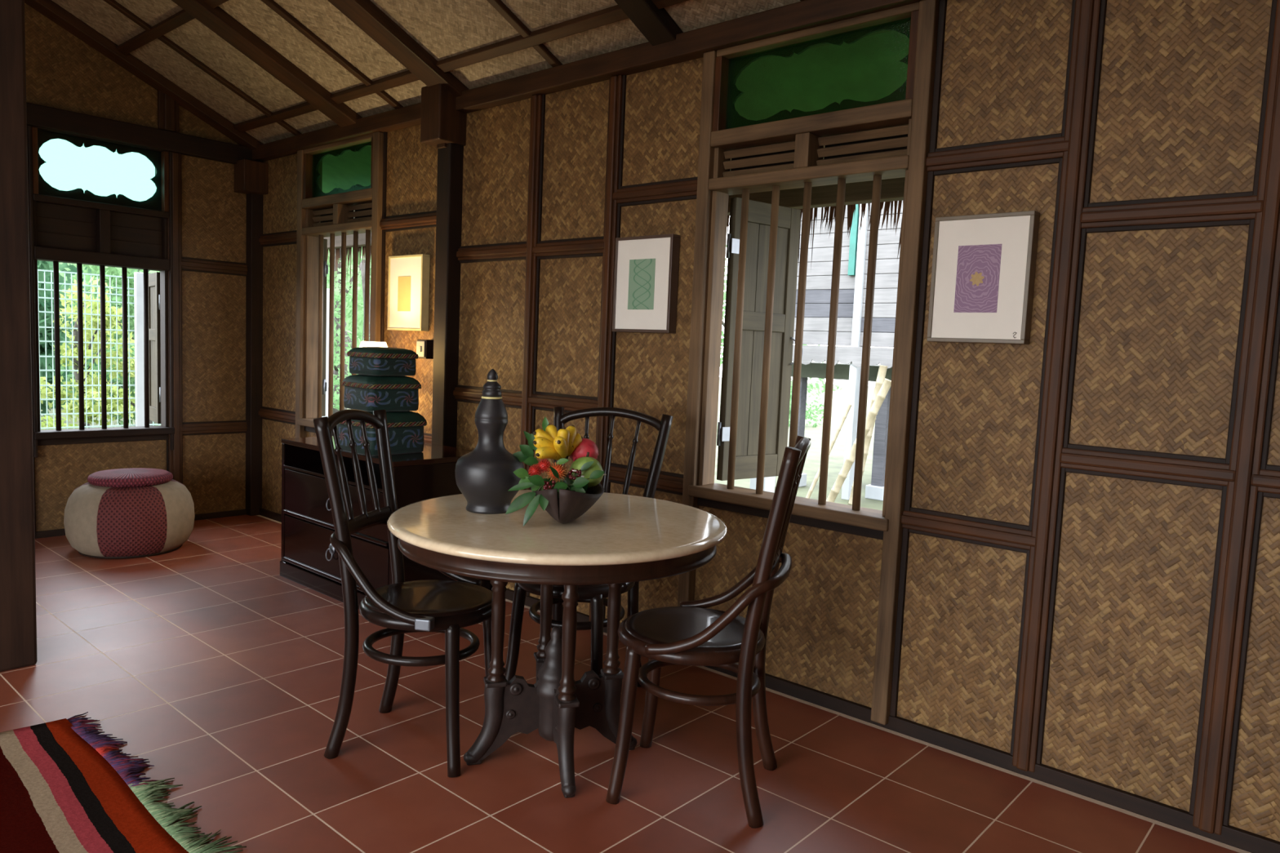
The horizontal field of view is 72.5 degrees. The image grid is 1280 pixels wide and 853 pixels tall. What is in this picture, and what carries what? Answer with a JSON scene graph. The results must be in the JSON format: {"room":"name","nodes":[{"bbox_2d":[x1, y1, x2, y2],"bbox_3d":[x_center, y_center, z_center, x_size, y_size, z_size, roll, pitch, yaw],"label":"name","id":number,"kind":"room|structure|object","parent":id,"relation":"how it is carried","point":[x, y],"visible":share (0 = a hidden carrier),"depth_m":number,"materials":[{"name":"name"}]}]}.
{"room":"traditional dwelling","nodes":[
{"label":"traditional dwelling","id":0,"kind":"room"},
{"bbox_2d":[24,2,246,531],"bbox_3d":[-4.807,-1.216,3.851,0.030,3.950,6.286,7,7,41],"label":"wall","id":1,"kind":"structure","parent":0,"point":[64,72],"depth_m":5.89,"materials":[{"name":"brown wicker"}]},
{"bbox_2d":[26,135,35,532],"bbox_3d":[-3.666,-0.547,5.184,0.049,2.440,0.100,7,7,41],"label":"trim","id":2,"kind":"structure","parent":1,"relation":"attached to","point":[27,135],"depth_m":5.28,"materials":[{"name":"wood"}]},
{"bbox_2d":[26,124,174,457],"bbox_3d":[-3.516,-0.838,5.671,0.543,1.985,0.910,7,7,41],"label":"window","id":3,"kind":"structure","parent":1,"relation":"in","point":[93,201],"depth_m":5.48,"materials":[{"name":"brown wood"}]},
{"bbox_2d":[26,102,252,164],"bbox_3d":[-4.666,-1.764,3.899,0.100,0.125,5.986,7,7,41],"label":"trim","id":4,"kind":"structure","parent":1,"relation":"attached to","point":[37,115],"depth_m":5.49,"materials":[{"name":"brown wood"}]},
{"bbox_2d":[35,508,246,538],"bbox_3d":[-4.771,0.726,4.120,0.020,0.040,5.986,7,7,41],"label":"baseboard","id":5,"kind":"structure","parent":1,"relation":"attached to","point":[58,532],"depth_m":6.06,"materials":[{"name":"wood"}]},
{"bbox_2d":[157,90,178,133],"bbox_3d":[-3.060,-2.056,5.666,0.049,0.270,0.122,7,7,41],"label":"trim","id":6,"kind":"structure","parent":1,"relation":"attached to","point":[167,108],"depth_m":5.64,"materials":[{"name":"wood"}]},
{"bbox_2d":[166,151,182,484],"bbox_3d":[-3.101,-0.580,5.821,0.049,2.440,0.100,7,7,41],"label":"trim","id":7,"kind":"structure","parent":1,"relation":"attached to","point":[175,457],"depth_m":5.80,"materials":[{"name":"brown wood"}]},
{"bbox_2d":[179,257,247,275],"bbox_3d":[-2.919,-1.095,5.968,0.034,0.090,0.466,7,7,41],"label":"trim","id":8,"kind":"structure","parent":1,"relation":"attached to","point":[188,264],"depth_m":5.96,"materials":[{"name":"wood"}]},
{"bbox_2d":[180,420,247,435],"bbox_3d":[-2.966,0.010,6.066,0.034,0.090,0.466,7,7,41],"label":"trim","id":9,"kind":"structure","parent":1,"relation":"attached to","point":[232,426],"depth_m":6.06,"materials":[{"name":"wood"}]},
{"bbox_2d":[51,0,800,143],"bbox_3d":[-0.725,-2.215,2.467,8.714,1.426,3.108,7,7,41],"label":"ceiling","id":10,"kind":"structure","parent":0,"point":[445,28],"depth_m":4.50,"materials":[{"name":"brown wicker"}]},
{"bbox_2d":[24,0,263,150],"bbox_3d":[-3.604,-2.537,4.907,0.130,1.416,3.042,7,7,41],"label":"ceiling beam","id":11,"kind":"structure","parent":10,"relation":"attached to","point":[50,9],"depth_m":5.44,"materials":[{"name":"brown wood"}]},
{"bbox_2d":[116,0,228,55],"bbox_3d":[-0.275,-1.952,2.786,8.014,0.047,0.060,7,7,41],"label":"ceiling beam","id":12,"kind":"structure","parent":10,"relation":"attached to","point":[175,20],"depth_m":4.91,"materials":[{"name":"wood"}]},
{"bbox_2d":[103,0,302,135],"bbox_3d":[-3.162,-2.501,4.527,0.045,1.384,3.028,7,7,41],"label":"ceiling beam","id":13,"kind":"structure","parent":10,"relation":"attached to","point":[113,3],"depth_m":5.18,"materials":[{"name":"brown wood"}]},
{"bbox_2d":[171,0,362,126],"bbox_3d":[-2.667,-2.424,4.082,0.170,1.416,3.042,7,7,41],"label":"ceiling beam","id":14,"kind":"structure","parent":10,"relation":"attached to","point":[218,20],"depth_m":4.79,"materials":[{"name":"brown wood"}]},
{"bbox_2d":[261,0,403,108],"bbox_3d":[-2.296,-2.396,3.763,0.045,1.384,3.028,7,7,41],"label":"ceiling beam","id":15,"kind":"structure","parent":10,"relation":"attached to","point":[272,4],"depth_m":4.55,"materials":[{"name":"wood"}]},
{"bbox_2d":[328,0,469,97],"bbox_3d":[-1.897,-2.332,3.404,0.160,1.416,3.042,7,7,41],"label":"ceiling beam","id":16,"kind":"structure","parent":10,"relation":"attached to","point":[364,14],"depth_m":4.24,"materials":[{"name":"brown wood"}]},
{"bbox_2d":[233,0,688,133],"bbox_3d":[0.178,-1.663,3.340,8.014,0.047,0.060,7,7,41],"label":"ceiling beam","id":17,"kind":"structure","parent":10,"relation":"attached to","point":[613,14],"depth_m":4.15,"materials":[{"name":"brown wood"}]},
{"bbox_2d":[487,0,562,66],"bbox_3d":[-1.324,-2.279,2.907,0.045,1.384,3.028,7,7,41],"label":"ceiling beam","id":18,"kind":"structure","parent":10,"relation":"attached to","point":[498,5],"depth_m":3.86,"materials":[{"name":"wood"}]},
{"bbox_2d":[252,0,921,161],"bbox_3d":[0.303,-1.541,3.499,8.014,0.090,0.130,7,7,41],"label":"beam","id":19,"kind":"structure","parent":10,"relation":"attached to","point":[690,45],"depth_m":3.77,"materials":[{"name":"brown wood"}]},
{"bbox_2d":[322,30,909,218],"bbox_3d":[0.015,-1.510,4.381,10.400,0.512,0.864,7,7,41],"label":"transom panel","id":20,"kind":"object","parent":19,"relation":"attached to","point":[868,68],"depth_m":3.61,"materials":[{"name":"green glass"}]},
{"bbox_2d":[324,177,905,248],"bbox_3d":[0.191,-1.186,4.625,10.400,0.165,0.070,7,7,41],"label":"eave","id":21,"kind":"object","parent":20,"relation":"attached to","point":[891,189],"depth_m":4.00},
{"bbox_2d":[327,200,903,293],"bbox_3d":[-0.652,-1.058,5.496,8.037,0.504,0.064,7,7,41],"label":"hanging thatch","id":22,"kind":"object","parent":21,"relation":"hanging from","point":[851,208],"visible":0.03,"depth_m":4.10,"materials":[{"name":"plant"}]},
{"bbox_2d":[614,0,683,45],"bbox_3d":[-0.825,-2.202,2.459,0.130,1.416,3.042,7,7,41],"label":"ceiling beam","id":23,"kind":"structure","parent":10,"relation":"attached to","point":[656,25],"depth_m":3.50,"materials":[{"name":"brown wood"}]},
{"bbox_2d":[0,514,1250,852],"bbox_3d":[-1.572,1.196,1.137,9.214,0.100,6.336,7,7,41],"label":"floor","id":24,"kind":"structure","parent":0,"point":[220,670],"depth_m":2.81,"materials":[{"name":"tile"}]},
{"bbox_2d":[0,0,37,671],"bbox_3d":[-2.397,-0.778,3.179,0.190,3.400,0.245,7,7,41],"label":"column","id":25,"kind":"structure","parent":24,"relation":"on","point":[18,616],"depth_m":3.22,"materials":[{"name":"brown wood"}]},
{"bbox_2d":[0,711,246,852],"bbox_3d":[-1.654,1.081,1.703,2.002,0.022,1.682,7,7,41],"label":"striped rug","id":26,"kind":"object","parent":24,"relation":"on","point":[64,788],"visible":1,"depth_m":2.39,"materials":[{"name":"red fabric"}]},
{"bbox_2d":[63,467,195,559],"bbox_3d":[-3.012,0.494,5.168,0.670,0.466,0.670,7,7,41],"label":"pouf","id":27,"kind":"object","parent":24,"relation":"on","point":[134,513],"visible":1,"depth_m":4.94,"materials":[{"name":"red fabric"}]},
{"bbox_2d":[245,159,263,515],"bbox_3d":[-2.739,-0.608,6.195,0.085,2.500,0.085,7,7,41],"label":"column corner","id":28,"kind":"structure","parent":24,"relation":"on","point":[254,250],"depth_m":6.17,"materials":[{"name":"brown wood"}]},
{"bbox_2d":[234,159,268,195],"bbox_3d":[-2.691,-1.722,6.039,0.160,0.210,0.170,7,7,41],"label":"bracket","id":29,"kind":"object","parent":28,"relation":"attached to","point":[251,176],"visible":0.91,"depth_m":5.98,"materials":[{"name":"wood"}]},
{"bbox_2d":[280,435,489,608],"bbox_3d":[-1.352,0.475,4.562,1.075,0.750,0.597,7,7,41],"label":"dresser","id":30,"kind":"object","parent":24,"relation":"on","point":[309,559],"visible":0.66,"depth_m":4.39,"materials":[{"name":"wood"}]},
{"bbox_2d":[359,341,387,346],"bbox_3d":[-1.465,-0.196,4.787,0.242,0.537,0.242,7,7,41],"label":"table lamp","id":31,"kind":"object","parent":30,"relation":"on","point":[363,344],"visible":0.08,"depth_m":4.71,"materials":[{"name":"white fabric"}]},
{"bbox_2d":[337,410,426,456],"bbox_3d":[-1.286,0.018,4.328,0.342,0.207,0.342,7,7,39],"label":"box","id":32,"kind":"object","parent":30,"relation":"on","point":[406,428],"visible":0.55,"depth_m":4.24,"materials":[{"name":"green wood"}]},
{"bbox_2d":[341,373,421,411],"bbox_3d":[-1.279,-0.171,4.317,0.299,0.172,0.298,7,7,43],"label":"box","id":33,"kind":"object","parent":32,"relation":"on","point":[366,393],"visible":0.98,"depth_m":4.21,"materials":[{"name":"green wood"}]},
{"bbox_2d":[346,346,418,375],"bbox_3d":[-1.268,-0.324,4.302,0.265,0.135,0.265,6,6,38],"label":"box","id":34,"kind":"object","parent":33,"relation":"on","point":[371,361],"visible":1,"depth_m":4.21,"materials":[{"name":"green wood"}]},
{"bbox_2d":[312,408,493,777],"bbox_3d":[-0.719,0.496,2.821,0.552,1.080,0.496,3,5,11],"label":"bentwood chair","id":35,"kind":"object","parent":24,"relation":"on","point":[402,607],"visible":0.92,"depth_m":2.71,"materials":[{"name":"wood"}]},
{"bbox_2d":[431,142,463,447],"bbox_3d":[-1.030,-0.430,4.721,0.115,2.550,0.135,7,7,41],"label":"column","id":36,"kind":"structure","parent":24,"relation":"on","point":[450,158],"depth_m":4.64,"materials":[{"name":"brown wood"}]},
{"bbox_2d":[420,83,466,148],"bbox_3d":[-1.023,-1.615,4.578,0.170,0.305,0.190,7,7,41],"label":"bracket","id":37,"kind":"object","parent":36,"relation":"attached to","point":[442,124],"visible":0.79,"depth_m":4.51,"materials":[{"name":"brown wood"}]},
{"bbox_2d":[386,489,727,798],"bbox_3d":[-0.264,0.667,2.758,1.039,0.778,1.039,5,6,28],"label":"round table","id":38,"kind":"object","parent":24,"relation":"on","point":[621,538],"visible":0.94,"depth_m":2.58,"materials":[{"name":"beige stone"}]},
{"bbox_2d":[454,368,524,514],"bbox_3d":[-0.471,0.042,2.753,0.216,0.449,0.216,7,7,41],"label":"vase","id":39,"kind":"object","parent":38,"relation":"on","point":[485,476],"visible":0.98,"depth_m":2.70,"materials":[{"name":"black ceramic"}]},
{"bbox_2d":[533,473,604,524],"bbox_3d":[-0.219,0.224,2.654,0.216,0.126,0.370,3,5,5],"label":"bowl","id":40,"kind":"object","parent":38,"relation":"on","point":[570,505],"visible":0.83,"depth_m":2.52,"materials":[{"name":"brown wood"}]},
{"bbox_2d":[512,431,538,466],"bbox_3d":[-0.356,0.068,2.744,0.104,0.102,0.067,7,7,41],"label":"leafy sprig","id":41,"kind":"object","parent":40,"relation":"in","point":[526,455],"visible":0.84,"depth_m":2.75,"materials":[{"name":"green plant"}]},
{"bbox_2d":[505,475,548,526],"bbox_3d":[-0.327,0.212,2.530,0.123,0.149,0.072,2,5,-6],"label":"leafy sprig","id":42,"kind":"object","parent":40,"relation":"in","point":[525,499],"visible":0.98,"depth_m":2.53,"materials":[{"name":"green plant"}]},
{"bbox_2d":[513,467,542,492],"bbox_3d":[-0.316,0.176,2.616,0.137,0.090,0.055,7,7,41],"label":"leafy sprig","id":43,"kind":"object","parent":40,"relation":"in","point":[522,473],"visible":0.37,"depth_m":2.64,"materials":[{"name":"green plant"}]},
{"bbox_2d":[528,464,542,475],"bbox_3d":[-0.316,0.133,2.623,0.045,0.044,0.043,7,7,41],"label":"rambutan","id":44,"kind":"object","parent":43,"relation":"on","point":[534,470],"visible":0.88,"depth_m":2.61,"materials":[{"name":"food"}]},
{"bbox_2d":[537,458,551,473],"bbox_3d":[-0.288,0.118,2.627,0.045,0.046,0.046,7,7,41],"label":"rambutan","id":45,"kind":"object","parent":44,"relation":"on","point":[543,464],"visible":0.98,"depth_m":2.62,"materials":[{"name":"food"}]},
{"bbox_2d":[533,423,582,460],"bbox_3d":[-0.262,0.053,2.675,0.122,0.115,0.182,4,5,20],"label":"banana bunch","id":46,"kind":"object","parent":45,"relation":"on","point":[550,443],"visible":0.97,"depth_m":2.65,"materials":[{"name":"yellow food"}]},
{"bbox_2d":[542,417,548,431],"bbox_3d":[-0.297,-0.002,2.744,0.022,0.058,0.006,2,5,-6],"label":"leafy sprig","id":47,"kind":"object","parent":46,"relation":"on","point":[545,422],"visible":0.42,"depth_m":2.74,"materials":[{"name":"green plant"}]},
{"bbox_2d":[542,480,555,489],"bbox_3d":[-0.262,0.177,2.540,0.042,0.040,0.040,2,5,-1],"label":"cluster","id":48,"kind":"object","parent":40,"relation":"on","point":[547,486],"visible":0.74,"depth_m":2.54,"materials":[{"name":"food"}]},
{"bbox_2d":[542,477,587,497],"bbox_3d":[-0.227,0.199,2.656,0.142,0.076,0.263,4,5,18],"label":"leafy sprig","id":49,"kind":"object","parent":40,"relation":"in","point":[568,482],"visible":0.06,"depth_m":2.67,"materials":[{"name":"green plant"}]},
{"bbox_2d":[546,461,568,482],"bbox_3d":[-0.249,0.137,2.623,0.072,0.067,0.068,7,7,41],"label":"rambutan","id":50,"kind":"object","parent":49,"relation":"on","point":[561,470],"visible":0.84,"depth_m":2.61,"materials":[{"name":"food"}]},
{"bbox_2d":[555,457,568,464],"bbox_3d":[-0.232,0.105,2.616,0.031,0.019,0.028,7,7,41],"label":"leafy sprig","id":51,"kind":"object","parent":50,"relation":"on","point":[561,461],"visible":1,"depth_m":2.61,"materials":[{"name":"green plant"}]},
{"bbox_2d":[568,468,582,479],"bbox_3d":[-0.195,0.146,2.614,0.037,0.041,0.048,1,5,-19],"label":"cluster","id":52,"kind":"object","parent":49,"relation":"on","point":[578,473],"visible":0.91,"depth_m":2.60,"materials":[{"name":"food"}]},
{"bbox_2d":[569,452,603,488],"bbox_3d":[-0.163,0.133,2.690,0.108,0.111,0.100,7,7,41],"label":"fruit","id":53,"kind":"object","parent":49,"relation":"on","point":[577,464],"visible":0.62,"depth_m":2.66,"materials":[{"name":"food"}]},
{"bbox_2d":[579,461,594,471],"bbox_3d":[-0.160,0.120,2.626,0.043,0.032,0.010,2,5,-1],"label":"leafy sprig","id":54,"kind":"object","parent":53,"relation":"on","point":[585,466],"visible":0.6,"depth_m":2.63,"materials":[{"name":"green plant"}]},
{"bbox_2d":[550,466,604,493],"bbox_3d":[-0.175,0.156,2.553,0.175,0.079,0.060,-1,6,-30],"label":"leafy sprig","id":55,"kind":"object","parent":40,"relation":"in","point":[579,482],"visible":0.95,"depth_m":2.55,"materials":[{"name":"green plant"}]},
{"bbox_2d":[569,438,599,461],"bbox_3d":[-0.178,0.079,2.754,0.102,0.085,0.102,7,7,41],"label":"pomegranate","id":56,"kind":"object","parent":40,"relation":"in","point":[587,445],"visible":0.66,"depth_m":2.72,"materials":[{"name":"food"}]},
{"bbox_2d":[503,406,673,687],"bbox_3d":[-0.209,0.480,3.245,0.527,1.080,0.561,4,5,21],"label":"bentwood chair","id":57,"kind":"object","parent":24,"relation":"on","point":[593,594],"visible":0.38,"depth_m":3.31,"materials":[{"name":"black wood"}]},
{"bbox_2d":[605,435,810,828],"bbox_3d":[0.204,0.554,2.607,0.541,1.080,0.483,4,5,15],"label":"bentwood chair","id":58,"kind":"object","parent":24,"relation":"on","point":[692,633],"visible":1,"depth_m":2.49,"materials":[{"name":"brown wood"}]},
{"bbox_2d":[262,0,1279,841],"bbox_3d":[0.249,-0.304,3.637,8.054,2.600,0.030,7,7,41],"label":"wall","id":59,"kind":"structure","parent":0,"point":[1181,84],"depth_m":2.79,"materials":[{"name":"brown wicker"}]},
{"bbox_2d":[258,406,295,424],"bbox_3d":[-2.506,-0.075,6.055,0.574,0.088,0.034,7,7,41],"label":"trim","id":60,"kind":"structure","parent":59,"relation":"attached to","point":[266,413],"depth_m":6.05,"materials":[{"name":"wood"}]},
{"bbox_2d":[258,230,296,247],"bbox_3d":[-2.454,-1.282,5.948,0.574,0.088,0.034,7,7,41],"label":"trim","id":61,"kind":"structure","parent":59,"relation":"attached to","point":[286,237],"depth_m":5.95,"materials":[{"name":"wood"}]},
{"bbox_2d":[295,131,387,437],"bbox_3d":[-1.989,-0.540,5.650,0.267,2.485,1.342,-2,7,-41],"label":"window","id":62,"kind":"structure","parent":59,"relation":"in","point":[321,215],"depth_m":5.59,"materials":[{"name":"brown wood"}]},
{"bbox_2d":[379,210,436,231],"bbox_3d":[-1.269,-1.156,4.902,0.662,0.088,0.034,7,7,41],"label":"trim","id":63,"kind":"structure","parent":59,"relation":"attached to","point":[425,219],"depth_m":4.92,"materials":[{"name":"wood"}]},
{"bbox_2d":[386,253,430,331],"bbox_3d":[-1.313,-0.755,4.942,0.337,0.421,0.050,7,7,41],"label":"framed print","id":64,"kind":"object","parent":59,"relation":"attached to","point":[408,280],"visible":1,"depth_m":4.90,"materials":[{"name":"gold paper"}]},
{"bbox_2d":[397,275,410,311],"bbox_3d":[-1.333,-0.750,4.935,0.125,0.195,0.004,7,7,41],"label":"print","id":65,"kind":"object","parent":64,"relation":"attached to","point":[403,282],"depth_m":4.93},
{"bbox_2d":[416,339,433,359],"bbox_3d":[-1.169,-0.425,4.798,0.090,0.104,0.103,7,7,41],"label":"light switch","id":66,"kind":"object","parent":59,"relation":"attached to","point":[424,348],"visible":0.83,"depth_m":4.76,"materials":[{"name":"plastic"}]},
{"bbox_2d":[416,340,425,357],"bbox_3d":[-1.198,-0.424,4.768,0.076,0.088,0.007,7,7,41],"label":"switch plate","id":67,"kind":"object","parent":66,"relation":"attached to","point":[420,344],"depth_m":4.76,"materials":[{"name":"plastic"}]},
{"bbox_2d":[423,432,431,443],"bbox_3d":[-1.321,0.068,5.011,0.662,0.088,0.034,7,7,41],"label":"trim","id":68,"kind":"structure","parent":59,"relation":"attached to","point":[427,437],"depth_m":4.88,"materials":[{"name":"wood"}]},
{"bbox_2d":[453,384,522,408],"bbox_3d":[-0.792,-0.157,4.531,0.600,0.088,0.034,7,7,41],"label":"trim","id":69,"kind":"structure","parent":59,"relation":"attached to","point":[473,394],"depth_m":4.56,"materials":[{"name":"wood"}]},
{"bbox_2d":[456,241,526,262],"bbox_3d":[-0.761,-0.891,4.465,0.600,0.088,0.034,7,7,41],"label":"trim","id":70,"kind":"structure","parent":59,"relation":"attached to","point":[517,251],"depth_m":4.45,"materials":[{"name":"wood"}]},
{"bbox_2d":[520,93,545,595],"bbox_3d":[-0.549,-0.357,4.301,0.094,2.480,0.040,7,7,41],"label":"trim","id":71,"kind":"structure","parent":59,"relation":"attached to","point":[537,102],"depth_m":4.24,"materials":[{"name":"brown wood"}]},
{"bbox_2d":[528,391,598,413],"bbox_3d":[-0.360,-0.110,4.150,0.495,0.088,0.034,7,7,41],"label":"trim","id":72,"kind":"structure","parent":59,"relation":"attached to","point":[544,401],"depth_m":4.15,"materials":[{"name":"wood"}]},
{"bbox_2d":[532,235,604,259],"bbox_3d":[-0.330,-0.836,4.085,0.495,0.088,0.034,7,7,41],"label":"trim","id":73,"kind":"structure","parent":59,"relation":"attached to","point":[590,246],"depth_m":4.07,"materials":[{"name":"brown wood"}]},
{"bbox_2d":[589,75,626,621],"bbox_3d":[-0.157,-0.310,3.955,0.094,2.480,0.040,7,7,41],"label":"wall post","id":74,"kind":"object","parent":59,"relation":"attached to","point":[617,84],"depth_m":3.90,"materials":[{"name":"brown wood"}]},
{"bbox_2d":[603,462,683,495],"bbox_3d":[0.020,0.229,3.830,0.495,0.088,0.034,7,7,41],"label":"trim","id":75,"kind":"structure","parent":59,"relation":"attached to","point":[668,482],"depth_m":3.82,"materials":[{"name":"wood"}]},
{"bbox_2d":[612,233,679,333],"bbox_3d":[0.022,-0.612,3.765,0.327,0.410,0.050,7,7,41],"label":"framed print","id":76,"kind":"object","parent":59,"relation":"attached to","point":[645,294],"visible":1,"depth_m":3.73},
{"bbox_2d":[613,176,697,206],"bbox_3d":[0.072,-1.001,3.721,0.495,0.088,0.034,7,7,41],"label":"trim","id":77,"kind":"structure","parent":59,"relation":"attached to","point":[686,188],"depth_m":3.71,"materials":[{"name":"brown wood"}]},
{"bbox_2d":[259,507,1279,852],"bbox_3d":[0.194,0.967,3.717,8.014,0.050,0.020,7,7,41],"label":"baseboard","id":78,"kind":"structure","parent":59,"relation":"attached to","point":[1231,836],"depth_m":2.82,"materials":[{"name":"brown wood"}]},
{"bbox_2d":[677,0,946,724],"bbox_3d":[0.744,-0.233,3.495,1.001,2.485,0.582,7,7,41],"label":"window","id":79,"kind":"structure","parent":59,"relation":"in","point":[893,135],"depth_m":3.30,"materials":[{"name":"brown wood"}]},
{"bbox_2d":[901,506,1035,553],"bbox_3d":[1.083,0.343,2.892,0.480,0.088,0.034,7,7,41],"label":"trim","id":80,"kind":"structure","parent":59,"relation":"attached to","point":[966,529],"depth_m":2.88,"materials":[{"name":"brown wood"}]},
{"bbox_2d":[926,210,1039,344],"bbox_3d":[1.101,-0.475,2.815,0.315,0.408,0.050,7,7,41],"label":"framed print","id":81,"kind":"object","parent":59,"relation":"attached to","point":[983,271],"visible":1,"depth_m":2.79},
{"bbox_2d":[925,133,1068,175],"bbox_3d":[1.135,-0.868,2.785,0.480,0.088,0.034,7,7,41],"label":"trim","id":82,"kind":"structure","parent":59,"relation":"attached to","point":[1046,148],"depth_m":2.77,"materials":[{"name":"brown wood"}]},
{"bbox_2d":[1009,0,1106,772],"bbox_3d":[1.282,-0.136,2.688,0.094,2.480,0.040,7,7,41],"label":"wall post","id":83,"kind":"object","parent":59,"relation":"attached to","point":[1087,23],"depth_m":2.67,"materials":[{"name":"brown wood"}]},
{"bbox_2d":[1059,443,1235,490],"bbox_3d":[1.466,0.116,2.541,0.455,0.088,0.034,7,7,41],"label":"trim","id":84,"kind":"structure","parent":59,"relation":"attached to","point":[1195,471],"depth_m":2.53,"materials":[{"name":"brown wood"}]},
{"bbox_2d":[1080,191,1263,233],"bbox_3d":[1.497,-0.607,2.477,0.455,0.088,0.034,7,7,41],"label":"trim","id":85,"kind":"structure","parent":59,"relation":"attached to","point":[1228,209],"depth_m":2.46,"materials":[{"name":"brown wood"}]},
{"bbox_2d":[1189,0,1279,835],"bbox_3d":[1.655,-0.091,2.358,0.094,2.480,0.040,7,7,41],"label":"wall post","id":86,"kind":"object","parent":59,"relation":"attached to","point":[1258,344],"depth_m":2.37,"materials":[{"name":"brown wood"}]},
{"bbox_2d":[1250,464,1279,498],"bbox_3d":[1.840,0.166,2.212,0.485,0.088,0.034,7,7,41],"label":"trim","id":87,"kind":"structure","parent":59,"relation":"attached to","point":[1268,482],"depth_m":2.34,"materials":[{"name":"wood"}]},
{"label":"outside","id":88,"kind":"structure","parent":0,"visible":0},
{"bbox_2d":[40,377,883,510],"bbox_3d":[-2.921,0.039,14.626,60.000,0.050,65.000,7,7,41],"label":"ground","id":89,"kind":"structure","parent":88,"point":[839,403],"depth_m":13.23,"materials":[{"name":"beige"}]},
{"bbox_2d":[37,260,70,417],"bbox_3d":[-9.070,-1.568,12.110,2.480,3.124,2.268,4,5,17],"label":"tree","id":90,"kind":"object","parent":89,"relation":"on","point":[44,264],"visible":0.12,"depth_m":12.37,"materials":[{"name":"green plant"}]},
{"bbox_2d":[40,415,88,430],"bbox_3d":[-5.308,0.191,8.020,0.568,0.577,0.467,2,5,-9],"label":"shrub","id":91,"kind":"object","parent":89,"relation":"on","point":[50,423],"visible":0.05,"depth_m":8.00,"materials":[{"name":"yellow plant"}]},
{"bbox_2d":[40,276,135,428],"bbox_3d":[-5.569,-0.559,8.938,1.049,1.933,0.916,5,5,23],"label":"tree","id":92,"kind":"object","parent":89,"relation":"on","point":[88,317],"visible":0.52,"depth_m":8.82,"materials":[{"name":"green plant"}]},
{"bbox_2d":[37,262,150,408],"bbox_3d":[-10.330,-1.940,15.337,2.172,3.315,6.764,7,7,41],"label":"tree","id":93,"kind":"object","parent":89,"relation":"on","point":[61,267],"visible":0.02,"depth_m":14.86,"materials":[{"name":"green plant"}]},
{"bbox_2d":[58,262,159,426],"bbox_3d":[-6.444,-1.209,11.436,2.281,2.793,2.336,1,5,-13],"label":"tree","id":94,"kind":"object","parent":89,"relation":"on","point":[114,271],"visible":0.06,"depth_m":11.05,"materials":[{"name":"green plant"}]},
{"bbox_2d":[37,269,329,429],"bbox_3d":[-4.859,-0.429,7.757,0.076,1.930,4.604,7,7,41],"label":"wire fence","id":95,"kind":"object","parent":89,"relation":"on","point":[138,277],"visible":0.22,"depth_m":7.88,"materials":[{"name":"white metal"}]},
{"bbox_2d":[326,260,371,410],"bbox_3d":[-3.421,-1.021,11.288,1.987,2.620,2.015,7,7,44],"label":"tree","id":96,"kind":"object","parent":89,"relation":"on","point":[336,295],"visible":0.16,"depth_m":11.35,"materials":[{"name":"green plant"}]},
{"bbox_2d":[326,248,371,413],"bbox_3d":[-5.014,-2.241,14.452,3.336,4.400,3.452,0,6,-30],"label":"tree","id":97,"kind":"object","parent":89,"relation":"on","point":[335,371],"visible":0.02,"depth_m":14.48,"materials":[{"name":"green plant"}]},
{"bbox_2d":[326,246,371,394],"bbox_3d":[-6.197,-2.769,20.210,2.390,4.404,5.347,7,7,41],"label":"hedge","id":98,"kind":"object","parent":89,"relation":"on","point":[359,323],"visible":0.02,"depth_m":18.92,"materials":[{"name":"green plant"}]},
{"bbox_2d":[749,476,775,493],"bbox_3d":[1.062,-0.815,7.069,0.150,3.320,0.150,7,7,41],"label":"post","id":99,"kind":"object","parent":89,"relation":"on","point":[769,482],"visible":0.02,"depth_m":7.14,"materials":[{"name":"white"}]},
{"bbox_2d":[720,244,824,396],"bbox_3d":[2.600,-2.798,22.736,4.866,4.650,5.236,3,5,12],"label":"tree","id":100,"kind":"object","parent":89,"relation":"on","point":[726,266],"visible":0.02,"depth_m":22.71,"materials":[{"name":"green plant"}]},
{"bbox_2d":[788,376,842,427],"bbox_3d":[3.078,-0.583,17.922,1.986,1.186,1.563,-2,7,-43],"label":"shrub","id":101,"kind":"object","parent":89,"relation":"on","point":[810,410],"visible":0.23,"depth_m":17.88,"materials":[{"name":"green plant"}]},
{"bbox_2d":[805,404,851,498],"bbox_3d":[1.837,0.267,8.544,0.486,0.988,0.043,0,5,-22],"label":"bamboo pole","id":102,"kind":"object","parent":89,"relation":"on","point":[848,407],"visible":0.72,"depth_m":8.54,"materials":[{"name":"wood"}]},
{"bbox_2d":[774,200,902,501],"bbox_3d":[5.311,-1.787,8.835,6.800,5.300,5.600,7,7,41],"label":"stilt house","id":103,"kind":"structure","parent":89,"relation":"on","point":[855,249],"depth_m":8.79,"materials":[{"name":"grey wood"}]},
{"bbox_2d":[847,204,859,275],"bbox_3d":[2.132,-1.933,8.678,0.070,0.850,0.040,7,7,41],"label":"window shutter","id":104,"kind":"object","parent":103,"relation":"hanging from","point":[853,241],"depth_m":8.67,"materials":[{"name":"teal paint"}]},
{"bbox_2d":[826,377,891,502],"bbox_3d":[2.058,0.168,8.242,0.572,1.271,0.085,5,6,24],"label":"bamboo pole","id":105,"kind":"object","parent":89,"relation":"on","point":[881,396],"visible":0.73,"depth_m":8.22,"materials":[{"name":"wood"}]},
{"bbox_2d":[848,364,888,505],"bbox_3d":[2.213,0.088,8.475,0.296,1.383,0.086,3,5,10],"label":"bamboo pole","id":106,"kind":"object","parent":89,"relation":"on","point":[882,369],"visible":0.5,"depth_m":8.43,"materials":[{"name":"wood"}]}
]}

